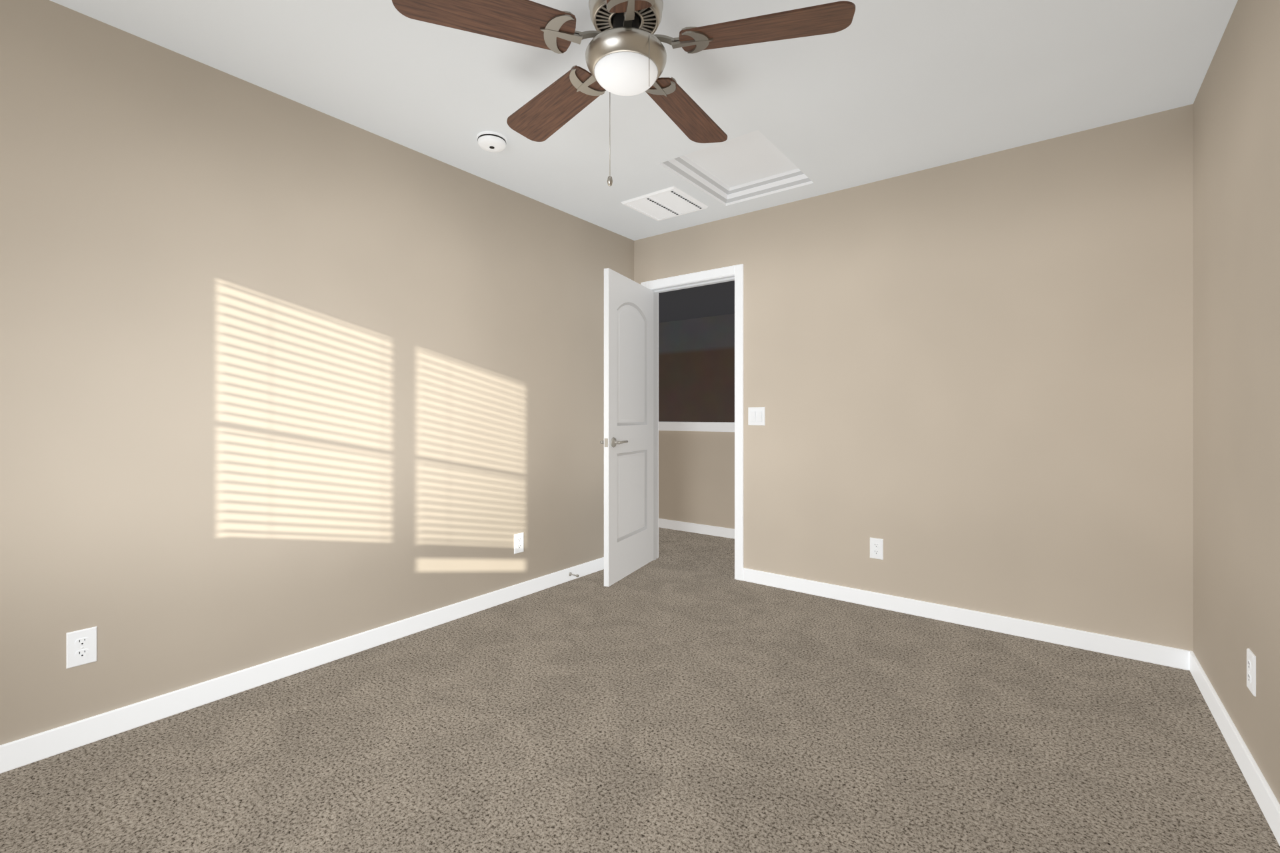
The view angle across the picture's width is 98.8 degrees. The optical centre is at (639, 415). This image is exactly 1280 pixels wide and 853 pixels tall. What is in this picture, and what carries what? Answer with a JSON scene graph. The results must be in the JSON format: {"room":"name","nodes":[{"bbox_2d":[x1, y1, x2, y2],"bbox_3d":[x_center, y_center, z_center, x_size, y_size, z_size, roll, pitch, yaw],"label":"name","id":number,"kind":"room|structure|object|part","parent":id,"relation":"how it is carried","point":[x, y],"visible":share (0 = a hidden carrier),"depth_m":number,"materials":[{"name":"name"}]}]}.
{"room":"empty bedroom","nodes":[
{"label":"empty bedroom","id":0,"kind":"room"},
{"bbox_2d":[0,0,633,745],"bbox_3d":[-1.303,-0.120,2.661,0.120,2.440,4.230,0,0,37],"label":"wall","id":1,"kind":"structure","parent":0,"point":[281,377],"depth_m":2.19,"materials":[{"name":"paint"}]},
{"bbox_2d":[66,626,97,669],"bbox_3d":[-1.859,0.774,1.827,0.008,0.117,0.072,0,0,37],"label":"outlet","id":2,"kind":"object","parent":1,"relation":"attached to","point":[81,645],"visible":1,"depth_m":1.82,"materials":[{"name":"white plastic"}]},
{"bbox_2d":[0,557,603,773],"bbox_3d":[-1.274,1.058,2.589,0.013,0.085,4.070,0,0,37],"label":"baseboard","id":3,"kind":"structure","parent":1,"relation":"attached to","point":[27,751],"depth_m":2.18,"materials":[{"name":"white wood"}]},
{"bbox_2d":[568,572,578,577],"bbox_3d":[-0.435,1.055,3.618,0.072,0.024,0.024,0,0,37],"label":"door stop","id":4,"kind":"object","parent":3,"relation":"attached to","point":[570,574],"depth_m":3.62,"materials":[{"name":"silver metal"}]},
{"bbox_2d":[514,532,523,553],"bbox_3d":[-0.729,0.772,3.308,0.008,0.117,0.072,0,0,37],"label":"outlet","id":5,"kind":"object","parent":1,"relation":"attached to","point":[518,538],"visible":1,"depth_m":3.30,"materials":[{"name":"white plastic"}]},
{"bbox_2d":[0,527,1279,852],"bbox_3d":[-1.297,1.150,3.336,7.270,0.100,5.310,0,0,37],"label":"floor","id":6,"kind":"structure","parent":0,"point":[663,708],"depth_m":1.81,"materials":[{"name":"carpet"}]},
{"bbox_2d":[49,0,1237,240],"bbox_3d":[-0.043,-1.390,1.699,3.290,0.100,4.230,0,0,37],"label":"ceiling","id":7,"kind":"structure","parent":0,"point":[909,86],"depth_m":2.19,"materials":[{"name":"grey paint"}]},
{"bbox_2d":[476,131,506,151],"bbox_3d":[-0.717,-1.318,2.657,0.140,0.044,0.140,0,0,37],"label":"smoke detector","id":8,"kind":"object","parent":7,"relation":"attached to","point":[491,141],"visible":1,"depth_m":2.62,"materials":[{"name":"white plastic"}]},
{"bbox_2d":[392,0,855,186],"bbox_3d":[-0.036,-1.039,1.706,1.258,0.602,1.240,0,0,37],"label":"fan","id":9,"kind":"object","parent":7,"relation":"hanging from","point":[624,57],"visible":1,"depth_m":1.60,"materials":[{"name":"brown wood"}]},
{"bbox_2d":[620,186,707,221],"bbox_3d":[0.159,-1.334,3.489,0.400,0.013,0.400,0,0,37],"label":"ceiling vent","id":10,"kind":"object","parent":7,"relation":"in","point":[670,202],"visible":1,"depth_m":3.46,"materials":[{"name":"white plastic"}]},
{"bbox_2d":[659,155,813,205],"bbox_3d":[0.552,-1.383,3.044,0.570,0.085,0.739,0,0,37],"label":"ceiling hatch","id":11,"kind":"object","parent":7,"relation":"attached to","point":[682,167],"visible":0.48,"depth_m":3.27,"materials":[{"name":"white wood"}]},
{"bbox_3d":[0.552,-1.383,3.044,0.570,0.085,0.739,0,0,37],"label":"trim","id":12,"kind":"part","parent":11,"relation":"part of","materials":[{"name":"white wood"}]},
{"bbox_2d":[684,130,797,187],"bbox_3d":[0.552,-1.430,3.044,0.438,0.022,0.607,0,0,37],"label":"lid","id":13,"kind":"object","parent":11,"relation":"attached to","point":[751,157],"depth_m":3.05,"materials":[{"name":"white paint"}]},
{"bbox_2d":[658,313,734,422],"bbox_3d":[1.506,0.630,7.091,7.370,3.940,0.100,0,0,37],"label":"wall","id":14,"kind":"structure","parent":0,"point":[697,356],"depth_m":7.58,"materials":[{"name":"brown paint"}]},
{"bbox_2d":[658,430,734,529],"bbox_3d":[0.277,0.625,5.399,7.270,0.950,0.120,0,0,37],"label":"wall","id":15,"kind":"structure","parent":0,"point":[697,469],"depth_m":5.12,"materials":[{"name":"paint"}]},
{"bbox_2d":[658,518,734,538],"bbox_3d":[0.237,1.058,5.346,7.270,0.085,0.012,0,0,37],"label":"baseboard","id":16,"kind":"structure","parent":15,"relation":"attached to","point":[727,533],"depth_m":5.11,"materials":[{"name":"white wood"}]},
{"bbox_2d":[658,422,734,431],"bbox_3d":[0.277,0.107,5.399,7.270,0.085,0.170,0,0,37],"label":"trim","id":17,"kind":"structure","parent":15,"relation":"on","point":[709,427],"depth_m":5.09,"materials":[{"name":"white wood"}]},
{"bbox_2d":[658,280,734,323],"bbox_3d":[0.617,-1.390,5.844,7.270,0.100,3.160,0,0,37],"label":"ceiling","id":18,"kind":"structure","parent":0,"point":[717,299],"depth_m":6.50,"materials":[{"name":"grey paint"}]},
{"bbox_2d":[634,104,1193,651],"bbox_3d":[1.204,-0.120,3.333,3.050,2.440,0.120,0,0,37],"label":"wall","id":19,"kind":"structure","parent":0,"point":[980,369],"depth_m":2.82,"materials":[{"name":"paint"}]},
{"bbox_2d":[600,268,653,586],"bbox_3d":[-0.062,0.077,3.800,0.146,2.015,0.722,0,0,25],"label":"door","id":20,"kind":"structure","parent":19,"relation":"in","point":[628,442],"depth_m":3.70,"materials":[{"name":"white wood"}]},
{"bbox_2d":[640,264,743,580],"bbox_3d":[0.389,0.048,3.955,0.850,2.105,0.152,0,0,37],"label":"door frame","id":21,"kind":"structure","parent":19,"relation":"attached to","point":[737,270],"depth_m":3.67,"materials":[{"name":"white wood"}]},
{"bbox_2d":[748,407,765,425],"bbox_3d":[0.760,0.008,3.587,0.118,0.118,0.015,0,0,37],"label":"switch","id":22,"kind":"object","parent":19,"relation":"attached to","point":[756,415],"visible":1,"depth_m":3.59,"materials":[{"name":"white plastic"}]},
{"bbox_2d":[870,538,883,559],"bbox_3d":[1.353,0.764,3.139,0.072,0.117,0.008,0,0,37],"label":"outlet","id":23,"kind":"object","parent":19,"relation":"attached to","point":[876,545],"visible":1,"depth_m":3.13,"materials":[{"name":"white plastic"}]},
{"bbox_2d":[743,568,1189,670],"bbox_3d":[1.526,1.058,3.003,2.112,0.085,0.013,0,0,37],"label":"baseboard","id":24,"kind":"structure","parent":19,"relation":"attached to","point":[1135,650],"depth_m":2.80,"materials":[{"name":"white wood"}]},
{"bbox_2d":[1193,0,1279,804],"bbox_3d":[1.217,-0.120,0.738,0.120,2.440,4.230,0,0,37],"label":"wall","id":25,"kind":"structure","parent":0,"point":[1237,103],"depth_m":1.77,"materials":[{"name":"paint"}]},
{"bbox_2d":[1189,651,1279,845],"bbox_3d":[1.140,1.058,0.746,0.013,0.085,4.070,0,0,37],"label":"baseboard","id":26,"kind":"structure","parent":25,"relation":"attached to","point":[1267,802],"depth_m":1.70,"materials":[{"name":"white wood"}]},
{"bbox_2d":[1246,648,1255,696],"bbox_3d":[1.825,0.767,1.639,0.008,0.117,0.072,0,0,37],"label":"outlet","id":27,"kind":"object","parent":25,"relation":"attached to","point":[1251,657],"visible":1,"depth_m":1.63,"materials":[{"name":"white plastic"}]}
]}

